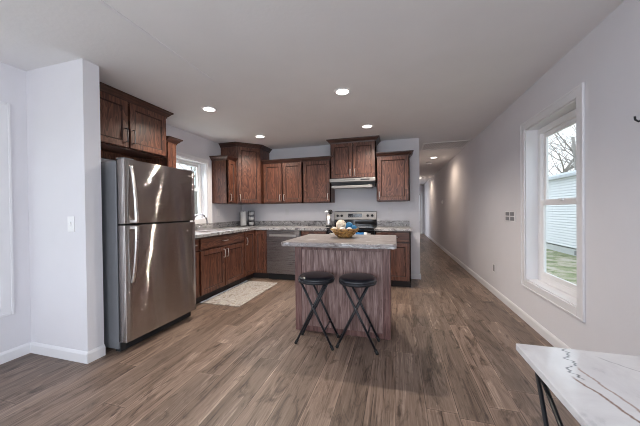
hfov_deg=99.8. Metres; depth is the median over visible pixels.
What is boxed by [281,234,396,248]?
island countertop
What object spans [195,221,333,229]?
backsplash
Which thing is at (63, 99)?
wall partition
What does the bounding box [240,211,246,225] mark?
paper towel holder
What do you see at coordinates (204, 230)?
sink
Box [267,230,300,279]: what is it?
dishwasher
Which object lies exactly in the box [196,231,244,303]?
base cabinet
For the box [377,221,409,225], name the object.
backsplash
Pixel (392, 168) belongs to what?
upper cabinet
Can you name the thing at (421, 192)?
door
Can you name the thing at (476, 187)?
wall
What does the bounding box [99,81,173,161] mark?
upper cabinet
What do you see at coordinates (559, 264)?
lawn
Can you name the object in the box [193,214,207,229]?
faucet
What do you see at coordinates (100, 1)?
trim
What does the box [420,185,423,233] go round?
wall
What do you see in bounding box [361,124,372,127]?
recessed light
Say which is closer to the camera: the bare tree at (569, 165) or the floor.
the floor
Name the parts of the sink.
bowl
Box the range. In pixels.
[327,211,376,234]
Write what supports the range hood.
attached to the upper cabinet at (353, 157)
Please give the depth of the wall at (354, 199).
4.93 m
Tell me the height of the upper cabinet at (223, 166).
0.810 m
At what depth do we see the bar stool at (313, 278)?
2.40 m
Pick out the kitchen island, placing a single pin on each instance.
(367, 254)
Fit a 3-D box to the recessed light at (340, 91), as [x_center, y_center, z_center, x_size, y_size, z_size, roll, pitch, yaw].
[0.234,-1.258,2.798,0.178,0.008,0.178,0,1,16]
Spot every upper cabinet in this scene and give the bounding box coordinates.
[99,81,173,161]
[145,136,182,167]
[209,155,237,203]
[218,142,271,203]
[261,158,302,203]
[301,156,334,202]
[326,135,380,178]
[376,150,413,201]
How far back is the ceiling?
2.14 m
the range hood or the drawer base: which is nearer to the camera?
the drawer base
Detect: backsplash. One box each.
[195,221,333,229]
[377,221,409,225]
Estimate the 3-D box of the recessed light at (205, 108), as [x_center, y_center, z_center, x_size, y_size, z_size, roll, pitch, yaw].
[-1.332,-1.245,3.238,0.178,0.008,0.178,0,1,16]
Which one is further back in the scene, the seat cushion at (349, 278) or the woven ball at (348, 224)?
the woven ball at (348, 224)
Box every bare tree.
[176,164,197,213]
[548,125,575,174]
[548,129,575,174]
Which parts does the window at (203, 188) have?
sash, frame, sash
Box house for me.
[546,170,576,255]
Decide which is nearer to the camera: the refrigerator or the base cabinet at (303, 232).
the refrigerator
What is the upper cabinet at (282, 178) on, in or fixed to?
attached to the wall at (354, 199)
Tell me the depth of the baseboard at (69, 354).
2.23 m
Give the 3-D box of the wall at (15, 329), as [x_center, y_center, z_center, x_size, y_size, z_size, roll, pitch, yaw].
[-2.833,0.002,1.570,0.160,2.440,8.400,0,1,16]
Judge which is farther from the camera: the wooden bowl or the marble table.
the wooden bowl
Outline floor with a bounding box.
[0,233,580,425]
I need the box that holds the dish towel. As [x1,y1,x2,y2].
[355,232,366,234]
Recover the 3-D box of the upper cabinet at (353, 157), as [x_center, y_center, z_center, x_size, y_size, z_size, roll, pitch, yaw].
[0.598,-0.939,4.753,0.909,0.687,0.387,0,1,16]
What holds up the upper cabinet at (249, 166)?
attached to the wall at (15, 329)
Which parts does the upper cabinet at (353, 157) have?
door, crown moulding, door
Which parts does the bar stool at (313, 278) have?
leg, leg, leg, leg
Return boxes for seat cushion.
[299,271,333,282]
[339,273,375,284]
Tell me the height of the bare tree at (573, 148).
14.979 m
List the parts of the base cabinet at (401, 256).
drawer, door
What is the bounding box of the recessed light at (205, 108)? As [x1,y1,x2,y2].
[201,106,216,111]
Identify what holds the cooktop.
in the range
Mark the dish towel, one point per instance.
(358, 233)
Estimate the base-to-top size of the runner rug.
0.010 m
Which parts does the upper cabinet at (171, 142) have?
frame, door, crown moulding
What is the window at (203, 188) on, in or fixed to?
in the wall at (15, 329)
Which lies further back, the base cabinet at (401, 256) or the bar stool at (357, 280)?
the base cabinet at (401, 256)
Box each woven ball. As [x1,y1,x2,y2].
[336,220,345,228]
[345,222,352,228]
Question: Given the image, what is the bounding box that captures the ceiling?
[0,0,624,184]
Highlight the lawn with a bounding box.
[421,219,576,284]
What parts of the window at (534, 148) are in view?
frame, sash, sash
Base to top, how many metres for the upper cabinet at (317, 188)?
0.810 m
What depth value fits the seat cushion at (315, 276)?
2.40 m
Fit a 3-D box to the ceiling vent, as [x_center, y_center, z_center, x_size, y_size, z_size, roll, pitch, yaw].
[2.392,-1.301,5.191,0.800,0.012,0.600,0,1,16]
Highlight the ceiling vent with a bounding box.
[421,140,470,150]
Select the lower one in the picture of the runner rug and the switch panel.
the runner rug
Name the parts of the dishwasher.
pocket handle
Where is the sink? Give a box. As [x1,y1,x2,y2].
[195,229,233,232]
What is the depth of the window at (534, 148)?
2.63 m
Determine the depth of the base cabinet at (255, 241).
4.76 m
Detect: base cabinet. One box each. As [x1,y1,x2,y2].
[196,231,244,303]
[241,230,268,282]
[301,230,326,235]
[375,231,410,286]
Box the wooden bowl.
[330,228,358,237]
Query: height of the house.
4.440 m
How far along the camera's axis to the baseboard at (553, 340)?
3.09 m
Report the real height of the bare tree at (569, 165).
15.748 m
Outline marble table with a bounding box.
[516,343,639,425]
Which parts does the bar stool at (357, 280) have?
leg, leg, leg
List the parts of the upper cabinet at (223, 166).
crown moulding, frame, door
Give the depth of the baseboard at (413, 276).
4.67 m
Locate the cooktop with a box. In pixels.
[327,226,376,229]
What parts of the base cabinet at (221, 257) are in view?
door, drawer, door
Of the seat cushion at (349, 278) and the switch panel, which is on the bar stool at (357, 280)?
the seat cushion at (349, 278)
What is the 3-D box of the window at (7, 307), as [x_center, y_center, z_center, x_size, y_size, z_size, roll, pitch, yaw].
[-2.769,-0.025,1.767,0.177,1.740,1.015,0,1,16]
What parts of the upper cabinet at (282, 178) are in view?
door, crown moulding, door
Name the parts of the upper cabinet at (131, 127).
door, rail, frame, crown moulding, door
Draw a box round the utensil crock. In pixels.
[326,214,331,226]
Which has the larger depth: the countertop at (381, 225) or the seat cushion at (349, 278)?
the countertop at (381, 225)
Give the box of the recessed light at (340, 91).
[334,88,350,95]
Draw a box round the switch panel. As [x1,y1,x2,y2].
[505,211,515,221]
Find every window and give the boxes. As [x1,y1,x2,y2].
[0,101,14,317]
[176,151,211,223]
[520,82,584,322]
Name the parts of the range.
oven door, display panel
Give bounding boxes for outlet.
[492,263,495,272]
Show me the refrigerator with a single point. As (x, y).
(148, 209)
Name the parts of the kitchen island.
panel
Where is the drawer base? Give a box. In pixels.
[195,238,198,297]
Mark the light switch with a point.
(70, 219)
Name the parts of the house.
skirting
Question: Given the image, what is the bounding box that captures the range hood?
[330,177,375,188]
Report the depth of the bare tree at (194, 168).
17.85 m
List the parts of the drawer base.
drawer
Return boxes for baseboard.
[0,342,105,364]
[411,274,420,278]
[424,232,570,348]
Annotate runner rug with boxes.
[200,280,276,306]
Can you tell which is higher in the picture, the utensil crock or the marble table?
the utensil crock
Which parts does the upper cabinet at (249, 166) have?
crown moulding, door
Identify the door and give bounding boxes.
[420,191,422,233]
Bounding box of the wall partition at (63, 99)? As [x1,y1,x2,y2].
[26,58,103,351]
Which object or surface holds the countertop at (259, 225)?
on the base cabinet at (221, 257)
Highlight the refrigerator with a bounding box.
[101,157,195,351]
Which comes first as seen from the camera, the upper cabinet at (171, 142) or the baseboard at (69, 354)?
the baseboard at (69, 354)
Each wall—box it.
[0,62,241,352]
[242,138,419,273]
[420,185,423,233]
[424,0,639,355]
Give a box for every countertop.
[195,221,333,237]
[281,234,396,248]
[375,221,411,230]
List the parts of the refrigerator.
handle, handle, door, door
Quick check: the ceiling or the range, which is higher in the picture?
the ceiling
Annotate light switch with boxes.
[67,216,74,231]
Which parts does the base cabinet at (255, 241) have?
door, door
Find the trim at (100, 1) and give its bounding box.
[97,0,215,81]
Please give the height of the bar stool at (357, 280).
0.626 m
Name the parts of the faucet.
spout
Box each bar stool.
[294,271,339,350]
[335,273,380,354]
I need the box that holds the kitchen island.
[281,234,396,339]
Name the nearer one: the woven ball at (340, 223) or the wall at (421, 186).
the woven ball at (340, 223)
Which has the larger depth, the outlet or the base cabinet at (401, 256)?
the base cabinet at (401, 256)
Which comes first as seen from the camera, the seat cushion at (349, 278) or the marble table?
the marble table

